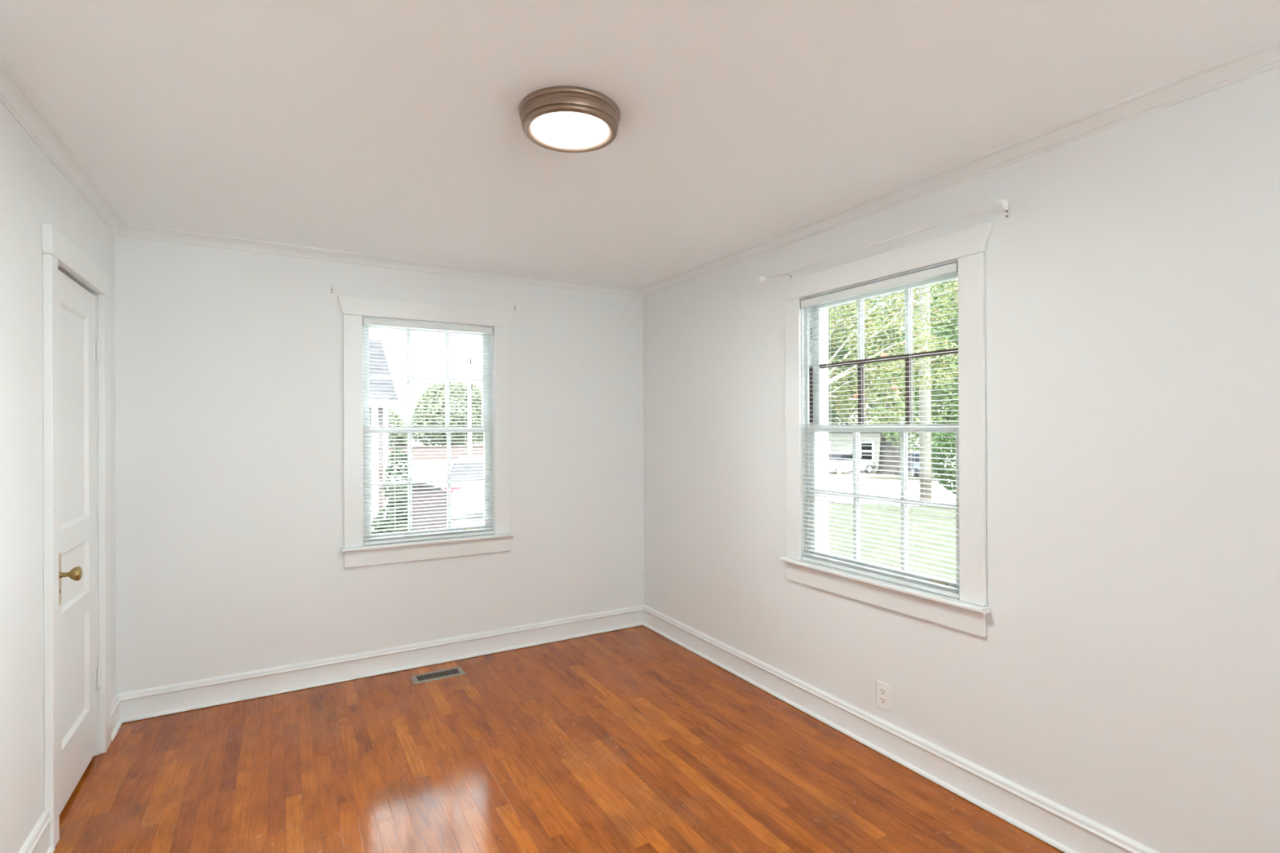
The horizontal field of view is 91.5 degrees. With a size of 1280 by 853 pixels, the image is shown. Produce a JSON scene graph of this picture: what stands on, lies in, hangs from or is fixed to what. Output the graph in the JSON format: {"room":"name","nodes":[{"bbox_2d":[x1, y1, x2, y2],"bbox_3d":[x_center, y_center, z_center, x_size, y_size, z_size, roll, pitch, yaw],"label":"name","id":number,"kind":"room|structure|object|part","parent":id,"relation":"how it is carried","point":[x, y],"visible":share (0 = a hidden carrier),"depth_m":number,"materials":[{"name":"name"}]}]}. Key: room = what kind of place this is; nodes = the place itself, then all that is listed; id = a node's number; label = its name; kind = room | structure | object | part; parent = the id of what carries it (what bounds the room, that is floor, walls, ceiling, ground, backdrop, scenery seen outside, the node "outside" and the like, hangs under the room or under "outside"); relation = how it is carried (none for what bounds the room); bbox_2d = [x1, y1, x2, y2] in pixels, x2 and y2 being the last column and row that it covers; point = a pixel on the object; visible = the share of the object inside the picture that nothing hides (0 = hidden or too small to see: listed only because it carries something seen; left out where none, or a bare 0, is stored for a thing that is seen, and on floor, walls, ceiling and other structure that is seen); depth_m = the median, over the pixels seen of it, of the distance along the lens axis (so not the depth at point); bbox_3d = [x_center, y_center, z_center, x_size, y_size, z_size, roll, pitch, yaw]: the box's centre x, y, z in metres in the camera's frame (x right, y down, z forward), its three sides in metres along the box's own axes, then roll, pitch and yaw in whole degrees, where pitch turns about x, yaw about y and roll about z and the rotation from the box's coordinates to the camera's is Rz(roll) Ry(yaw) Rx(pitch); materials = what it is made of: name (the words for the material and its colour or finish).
{"room":"empty bedroom","nodes":[
{"label":"empty bedroom","id":0,"kind":"room"},
{"bbox_2d":[0,101,115,852],"bbox_3d":[-0.951,0.219,0.086,0.170,2.440,6.770,0,0,-30],"label":"wall","id":1,"kind":"structure","parent":0,"point":[33,191],"depth_m":1.98,"materials":[{"name":"white paint"}]},
{"bbox_2d":[17,811,54,852],"bbox_3d":[-0.630,1.364,-0.264,0.028,0.138,5.512,0,0,-30],"label":"baseboard","id":2,"kind":"structure","parent":1,"relation":"attached to","point":[38,840],"depth_m":2.05,"materials":[{"name":"white paint"}]},
{"bbox_2d":[0,53,126,235],"bbox_3d":[-0.902,-0.975,0.218,0.054,0.052,6.600,0,0,-30],"label":"crown molding","id":3,"kind":"structure","parent":1,"relation":"attached to","point":[14,95],"depth_m":2.13,"materials":[{"name":"white paint"}]},
{"bbox_2d":[40,223,111,847],"bbox_3d":[-2.287,0.382,2.454,0.228,2.135,0.872,0,0,-30],"label":"door","id":4,"kind":"structure","parent":1,"relation":"in","point":[77,553],"depth_m":2.49,"materials":[{"name":"white paint"}]},
{"bbox_3d":[-2.033,0.429,2.152,0.025,2.037,0.066,0,0,-30],"label":"casing","id":5,"kind":"part","parent":4,"relation":"part of","materials":[{"name":"white paint"}]},
{"bbox_3d":[-2.105,0.547,2.306,0.062,0.052,0.052,0,0,-30],"label":"knob","id":6,"kind":"part","parent":4,"relation":"part of","materials":[{"name":"gold metal"}]},
{"bbox_3d":[-2.231,-0.636,2.491,0.027,0.098,0.872,0,0,-30],"label":"head casing","id":7,"kind":"part","parent":4,"relation":"part of","materials":[{"name":"white paint"}]},
{"bbox_3d":[-2.413,0.432,2.809,0.025,2.037,0.101,0,0,-30],"label":"casing","id":8,"kind":"part","parent":4,"relation":"part of","materials":[{"name":"white paint"}]},
{"bbox_2d":[111,693,122,742],"bbox_3d":[-2.495,1.379,2.960,0.028,0.138,0.239,0,0,-30],"label":"baseboard","id":9,"kind":"structure","parent":1,"relation":"attached to","point":[116,723],"depth_m":2.97,"materials":[{"name":"white paint"}]},
{"bbox_2d":[115,235,644,693],"bbox_3d":[-1.316,0.228,3.883,3.340,2.440,0.170,0,0,-30],"label":"wall","id":10,"kind":"structure","parent":0,"point":[230,559],"depth_m":3.45,"materials":[{"name":"white paint"}]},
{"bbox_2d":[329,284,333,293],"bbox_3d":[-1.743,-0.778,3.528,0.018,0.048,0.026,0,0,-30],"label":"curtain rod bracket","id":11,"kind":"object","parent":10,"relation":"attached to","point":[331,286],"visible":1,"depth_m":3.54,"materials":[{"name":"white metal"}]},
{"bbox_2d":[115,223,642,297],"bbox_3d":[-1.266,-0.966,3.788,3.000,0.052,0.054,0,0,-30],"label":"crown molding","id":12,"kind":"structure","parent":10,"relation":"attached to","point":[132,231],"depth_m":3.58,"materials":[{"name":"white paint"}]},
{"bbox_2d":[117,604,643,723],"bbox_3d":[-1.262,1.375,3.795,3.000,0.138,0.028,0,0,-30],"label":"baseboard","id":13,"kind":"structure","parent":10,"relation":"attached to","point":[139,704],"depth_m":3.58,"materials":[{"name":"white paint"}]},
{"bbox_2d":[337,294,513,568],"bbox_3d":[-1.319,0.030,3.887,1.031,1.555,0.282,0,0,-30],"label":"window","id":14,"kind":"structure","parent":10,"relation":"in","point":[353,308],"depth_m":3.79,"materials":[{"name":"white paint"}]},
{"bbox_3d":[-1.650,0.026,3.583,0.100,1.333,0.017,0,0,-30],"label":"casing","id":15,"kind":"part","parent":14,"relation":"part of","materials":[{"name":"white paint"}]},
{"bbox_3d":[-1.273,-0.695,3.803,1.031,0.106,0.019,0,0,-30],"label":"head casing","id":16,"kind":"part","parent":14,"relation":"part of","materials":[{"name":"white paint"}]},
{"bbox_3d":[-1.321,-0.300,3.888,0.760,0.672,0.034,0,0,-30],"label":"sash","id":17,"kind":"part","parent":14,"relation":"part of","materials":[{"name":"white paint"}]},
{"bbox_3d":[-1.300,0.347,3.856,0.760,0.689,0.034,0,0,-30],"label":"sash","id":18,"kind":"part","parent":14,"relation":"part of","materials":[{"name":"white paint"}]},
{"bbox_2d":[362,318,493,545],"bbox_3d":[-1.275,0.029,3.810,0.768,1.318,0.046,0,0,-30],"label":"window blind","id":19,"kind":"object","parent":14,"relation":"attached to","point":[385,540],"visible":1,"depth_m":3.80,"materials":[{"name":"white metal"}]},
{"bbox_3d":[-1.459,0.041,3.710,0.005,1.276,0.028,0,0,-30],"label":"ladder cord","id":20,"kind":"part","parent":19,"relation":"part of","materials":[{"name":"white fabric"}]},
{"bbox_3d":[-1.275,0.678,3.814,0.762,0.018,0.027,0,0,-30],"label":"rail","id":21,"kind":"part","parent":19,"relation":"part of","materials":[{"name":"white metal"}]},
{"bbox_3d":[-1.099,0.040,3.919,0.005,1.276,0.028,0,0,-30],"label":"ladder cord","id":22,"kind":"part","parent":19,"relation":"part of","materials":[{"name":"white fabric"}]},
{"bbox_3d":[-0.891,0.023,4.022,0.100,1.333,0.017,0,0,-30],"label":"casing","id":23,"kind":"part","parent":14,"relation":"part of","materials":[{"name":"white paint"}]},
{"bbox_2d":[513,303,516,311],"bbox_3d":[-0.811,-0.777,4.067,0.018,0.048,0.026,0,0,-30],"label":"curtain rod bracket","id":24,"kind":"object","parent":10,"relation":"attached to","point":[514,304],"visible":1,"depth_m":4.07,"materials":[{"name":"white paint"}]},
{"bbox_2d":[53,625,1064,852],"bbox_3d":[0.384,1.475,0.950,3.340,0.080,6.940,0,0,-30],"label":"floor","id":25,"kind":"structure","parent":0,"point":[628,740],"depth_m":2.59,"materials":[{"name":"red wood"}]},
{"bbox_2d":[409,666,466,684],"bbox_3d":[-1.174,1.444,3.625,0.292,0.005,0.134,0,0,-30],"label":"floor vent","id":26,"kind":"object","parent":25,"relation":"in","point":[457,671],"visible":1,"depth_m":3.62,"materials":[{"name":"beige metal"}]},
{"bbox_2d":[0,0,1279,288],"bbox_3d":[0.373,-1.045,0.955,3.340,0.080,6.940,0,0,-30],"label":"ceiling","id":27,"kind":"structure","parent":0,"point":[390,128],"depth_m":1.91,"materials":[{"name":"paint"}]},
{"bbox_2d":[519,85,620,152],"bbox_3d":[-0.223,-0.967,1.988,0.320,0.066,0.320,0,0,-30],"label":"ceiling light","id":28,"kind":"object","parent":27,"relation":"attached to","point":[560,118],"visible":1,"depth_m":1.91,"materials":[{"name":"brown metal"}]},
{"bbox_2d":[532,112,607,146],"bbox_3d":[-0.223,-0.943,1.988,0.238,0.018,0.238,0,0,-30],"label":"diffuser","id":29,"kind":"object","parent":28,"relation":"attached to","point":[548,129],"depth_m":1.97,"materials":[{"name":"white glass"}]},
{"bbox_2d":[642,66,1279,852],"bbox_3d":[1.793,0.210,1.673,0.170,2.440,6.770,0,0,-30],"label":"wall","id":30,"kind":"structure","parent":0,"point":[1124,674],"depth_m":2.06,"materials":[{"name":"white paint"}]},
{"bbox_2d":[778,271,792,279],"bbox_3d":[0.750,-0.776,3.217,0.084,0.048,0.018,0,0,-30],"label":"curtain rod bracket","id":31,"kind":"object","parent":30,"relation":"attached to","point":[791,273],"visible":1,"depth_m":3.23,"materials":[{"name":"white metal"}]},
{"bbox_2d":[758,198,1008,283],"bbox_3d":[0.972,-0.790,2.777,0.039,0.043,1.314,0,0,-30],"label":"curtain rod","id":32,"kind":"object","parent":31,"relation":"attached to","point":[1002,203],"visible":1,"depth_m":2.58,"materials":[{"name":"white paint"}]},
{"bbox_2d":[876,680,890,711],"bbox_3d":[1.072,1.186,2.746,0.008,0.114,0.070,0,0,-30],"label":"wall outlet","id":33,"kind":"object","parent":30,"relation":"attached to","point":[883,690],"visible":1,"depth_m":2.74,"materials":[{"name":"white plastic"}]},
{"bbox_2d":[880,696,886,704],"bbox_3d":[1.071,1.205,2.745,0.003,0.028,0.033,0,0,-30],"label":"receptacle","id":34,"kind":"object","parent":33,"relation":"attached to","point":[882,699],"depth_m":2.74,"materials":[{"name":"white plastic"}]},
{"bbox_2d":[880,687,886,695],"bbox_3d":[1.070,1.166,2.745,0.003,0.028,0.033,0,0,-30],"label":"receptacle","id":35,"kind":"object","parent":33,"relation":"attached to","point":[882,690],"depth_m":2.74,"materials":[{"name":"white plastic"}]},
{"bbox_2d":[779,221,992,637],"bbox_3d":[1.116,0.017,2.850,0.282,1.555,1.119,0,0,-30],"label":"window","id":36,"kind":"structure","parent":30,"relation":"in","point":[967,246],"depth_m":2.72,"materials":[{"name":"white paint"}]},
{"bbox_3d":[0.792,0.014,3.215,0.017,1.333,0.100,0,0,-30],"label":"casing","id":37,"kind":"part","parent":36,"relation":"part of","materials":[{"name":"white paint"}]},
{"bbox_2d":[800,262,959,599],"bbox_3d":[1.044,0.017,2.808,0.036,1.318,0.848,0,0,-30],"label":"window blind","id":38,"kind":"object","parent":36,"relation":"attached to","point":[951,268],"visible":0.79,"depth_m":2.73,"materials":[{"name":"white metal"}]},
{"bbox_3d":[0.917,0.029,3.029,0.028,1.276,0.005,0,0,-30],"label":"ladder cord","id":39,"kind":"part","parent":38,"relation":"part of","materials":[{"name":"white fabric"}]},
{"bbox_3d":[1.047,0.666,2.807,0.027,0.018,0.842,0,0,-30],"label":"rail","id":40,"kind":"part","parent":38,"relation":"part of","materials":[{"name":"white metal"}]},
{"bbox_3d":[1.147,0.027,2.631,0.028,1.276,0.005,0,0,-30],"label":"ladder cord","id":41,"kind":"part","parent":38,"relation":"part of","materials":[{"name":"white fabric"}]},
{"bbox_3d":[1.087,0.334,2.832,0.034,0.689,0.840,0,0,-30],"label":"sash","id":42,"kind":"part","parent":36,"relation":"part of","materials":[{"name":"white paint"}]},
{"bbox_3d":[1.116,-0.312,2.851,0.034,0.672,0.840,0,0,-30],"label":"sash","id":43,"kind":"part","parent":36,"relation":"part of","materials":[{"name":"white paint"}]},
{"bbox_3d":[1.028,-0.707,2.802,0.019,0.106,1.119,0,0,-30],"label":"head casing","id":44,"kind":"part","parent":36,"relation":"part of","materials":[{"name":"white paint"}]},
{"bbox_3d":[1.271,0.011,2.387,0.017,1.333,0.100,0,0,-30],"label":"casing","id":45,"kind":"part","parent":36,"relation":"part of","materials":[{"name":"white paint"}]},
{"bbox_2d":[642,604,1159,852],"bbox_3d":[1.669,1.358,1.694,0.028,0.138,6.600,0,0,-30],"label":"baseboard","id":46,"kind":"structure","parent":30,"relation":"attached to","point":[1068,831],"depth_m":2.57,"materials":[{"name":"white paint"}]},
{"bbox_2d":[640,37,1279,297],"bbox_3d":[1.648,-0.983,1.693,0.054,0.052,6.600,0,0,-30],"label":"crown molding","id":47,"kind":"structure","parent":30,"relation":"attached to","point":[1264,57],"depth_m":2.18,"materials":[{"name":"white paint"}]},
{"bbox_2d":[993,204,1009,218],"bbox_3d":[1.306,-0.783,2.256,0.084,0.048,0.018,0,0,-30],"label":"curtain rod bracket","id":48,"kind":"object","parent":30,"relation":"attached to","point":[1007,208],"visible":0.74,"depth_m":2.27,"materials":[{"name":"white metal"}]},
{"bbox_3d":[1.341,-0.783,2.276,0.003,0.048,0.018,0,0,-30],"label":"plate","id":49,"kind":"part","parent":48,"relation":"part of","materials":[{"name":"white paint"}]},
{"label":"outside","id":50,"kind":"structure","parent":0,"visible":0},
{"bbox_2d":[829,502,955,581],"bbox_3d":[-0.938,2.198,7.411,47.643,0.049,20.906,0,0,-30],"label":"lawn","id":51,"kind":"structure","parent":50,"point":[921,511],"depth_m":12.46,"materials":[{"name":"green plant"}]},
{"bbox_2d":[827,279,958,424],"bbox_3d":[2.320,0.241,6.911,2.589,3.940,1.474,0,0,13],"label":"ornamental tree","id":52,"kind":"object","parent":51,"relation":"on","point":[892,365],"visible":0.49,"depth_m":6.83,"materials":[{"name":"green plant"}]},
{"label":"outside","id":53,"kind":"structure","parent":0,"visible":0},
{"bbox_2d":[388,443,484,530],"bbox_3d":[-39.673,3.302,55.611,121.462,1.726,129.524,0,0,-30],"label":"driveway","id":54,"kind":"structure","parent":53,"point":[414,444],"depth_m":29.42,"materials":[{"name":"concrete"}]},
{"bbox_2d":[368,339,398,532],"bbox_3d":[-6.142,0.557,7.898,5.364,3.680,2.985,0,0,-30],"label":"brick house","id":55,"kind":"structure","parent":54,"relation":"on","point":[375,343],"depth_m":7.96,"materials":[{"name":"white paint"}]},
{"bbox_3d":[-3.361,0.962,7.906,0.074,2.446,0.048,0,0,-30],"label":"corner post","id":56,"kind":"part","parent":55,"relation":"part of","materials":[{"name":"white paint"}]},
{"bbox_3d":[-3.250,0.962,7.970,0.049,2.446,0.048,0,0,-30],"label":"corner post","id":57,"kind":"part","parent":55,"relation":"part of","materials":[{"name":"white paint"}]},
{"bbox_2d":[370,509,400,533],"bbox_3d":[-2.807,1.556,6.862,0.416,1.312,0.482,0,0,-30],"label":"bush","id":58,"kind":"object","parent":54,"relation":"on","point":[380,510],"visible":0.09,"depth_m":6.80,"materials":[{"name":"green plant"}]},
{"bbox_2d":[388,408,407,445],"bbox_3d":[-19.876,0.518,46.760,4.666,4.170,4.656,0,0,15],"label":"tree","id":59,"kind":"object","parent":54,"relation":"on","point":[389,412],"visible":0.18,"depth_m":46.35,"materials":[{"name":"green plant"}]},
{"bbox_2d":[382,447,414,532],"bbox_3d":[-2.949,1.227,7.596,0.405,1.975,0.520,0,0,-30],"label":"bush","id":60,"kind":"object","parent":54,"relation":"on","point":[398,448],"visible":0.22,"depth_m":7.50,"materials":[{"name":"green plant"}]},
{"bbox_2d":[389,483,447,529],"bbox_3d":[-5.207,1.703,12.855,1.970,1.000,3.610,0,0,-30],"label":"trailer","id":61,"kind":"object","parent":54,"relation":"on","point":[431,486],"visible":0.28,"depth_m":11.56,"materials":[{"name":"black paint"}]},
{"bbox_2d":[388,445,483,461],"bbox_3d":[-12.999,2.236,45.156,11.393,1.690,0.380,0,0,-2],"label":"wall","id":62,"kind":"structure","parent":54,"relation":"on","point":[473,446],"depth_m":44.96,"materials":[{"name":"red brick"}]},
{"bbox_2d":[410,381,483,445],"bbox_3d":[-14.098,-0.490,47.755,6.309,6.193,6.208,0,0,12],"label":"tree","id":63,"kind":"object","parent":54,"relation":"on","point":[456,385],"visible":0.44,"depth_m":45.92,"materials":[{"name":"green plant"}]},
{"bbox_2d":[444,456,484,517],"bbox_3d":[-4.045,1.480,16.111,1.802,1.450,4.460,0,0,-13],"label":"parked car","id":64,"kind":"object","parent":54,"relation":"on","point":[460,457],"visible":0.13,"depth_m":13.99,"materials":[{"name":"grey paint"}]},
{"bbox_2d":[444,487,461,493],"bbox_3d":[-4.175,1.421,13.925,0.360,0.160,0.180,0,0,-13],"label":"tail light","id":65,"kind":"object","parent":64,"relation":"attached to","point":[453,488],"depth_m":13.85,"materials":[{"name":"red plastic"}]},
{"bbox_2d":[466,382,471,455],"bbox_3d":[-11.486,-0.194,42.034,0.340,5.476,0.340,0,0,-30],"label":"lamp post","id":66,"kind":"object","parent":54,"relation":"on","point":[468,386],"visible":0.56,"depth_m":41.93,"materials":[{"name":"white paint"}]},
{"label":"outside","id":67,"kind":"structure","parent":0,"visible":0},
{"bbox_2d":[829,478,955,505],"bbox_3d":[18.358,2.478,22.374,46.001,0.674,17.001,0,0,21],"label":"street","id":68,"kind":"structure","parent":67,"point":[868,481],"depth_m":24.25,"materials":[{"name":"grey asphalt"}]},
{"bbox_2d":[870,279,958,457],"bbox_3d":[15.800,-2.429,30.071,8.009,10.568,7.396,0,0,-30],"label":"tree","id":69,"kind":"object","parent":68,"relation":"on","point":[939,393],"visible":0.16,"depth_m":29.44,"materials":[{"name":"green plant"}]},
{"bbox_2d":[919,284,932,502],"bbox_3d":[8.092,-1.954,17.704,2.235,8.750,0.327,0,0,16],"label":"utility pole","id":70,"kind":"object","parent":68,"relation":"on","point":[922,413],"visible":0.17,"depth_m":17.58,"materials":[{"name":"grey wood"}]},
{"bbox_2d":[931,418,958,494],"bbox_3d":[10.011,0.988,17.869,3.282,2.606,2.699,0,0,19],"label":"shrub","id":71,"kind":"object","parent":68,"relation":"on","point":[938,434],"visible":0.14,"depth_m":17.91,"materials":[{"name":"green plant"}]},
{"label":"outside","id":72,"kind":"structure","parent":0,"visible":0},
{"bbox_2d":[828,462,955,480],"bbox_3d":[38.897,3.863,73.712,102.487,2.792,95.740,0,0,-30],"label":"yard","id":73,"kind":"structure","parent":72,"point":[866,476],"depth_m":37.91,"materials":[{"name":"green plant"}]},
{"bbox_2d":[828,338,853,424],"bbox_3d":[16.006,-4.514,61.755,9.558,17.116,8.804,0,0,-30],"label":"tree","id":74,"kind":"object","parent":73,"relation":"on","point":[829,420],"visible":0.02,"depth_m":60.52,"materials":[{"name":"green plant"}]},
{"bbox_2d":[828,452,876,474],"bbox_3d":[14.015,2.486,42.680,4.460,1.450,1.802,0,0,-25],"label":"parked car","id":75,"kind":"object","parent":73,"relation":"on","point":[831,455],"visible":0.41,"depth_m":41.83,"materials":[{"name":"grey paint"}]},
{"bbox_2d":[828,431,880,471],"bbox_3d":[17.096,2.039,52.856,7.700,4.050,8.818,0,0,21],"label":"house","id":76,"kind":"structure","parent":73,"relation":"on","point":[830,433],"depth_m":48.50,"materials":[{"name":"grey"}]},
{"bbox_3d":[17.576,1.928,48.341,0.760,1.250,0.020,0,0,21],"label":"pane","id":77,"kind":"part","parent":76,"relation":"part of","materials":[{"name":"clear glass"}]},
{"bbox_2d":[828,301,933,440],"bbox_3d":[23.987,-5.733,72.817,18.009,20.531,16.948,0,0,-30],"label":"tree","id":78,"kind":"object","parent":73,"relation":"on","point":[869,406],"visible":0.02,"depth_m":69.95,"materials":[{"name":"green plant"}]},
{"bbox_2d":[827,280,958,475],"bbox_3d":[16.876,-3.730,42.747,22.582,14.087,11.695,0,0,5],"label":"shade tree","id":79,"kind":"object","parent":73,"relation":"on","point":[840,353],"visible":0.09,"depth_m":41.42,"materials":[{"name":"green plant"}]},
{"bbox_2d":[907,452,942,477],"bbox_3d":[17.378,2.357,38.395,1.802,1.450,4.460,0,0,10],"label":"parked car","id":80,"kind":"object","parent":73,"relation":"on","point":[913,455],"visible":0.19,"depth_m":37.65,"materials":[{"name":"grey paint"}]}
]}

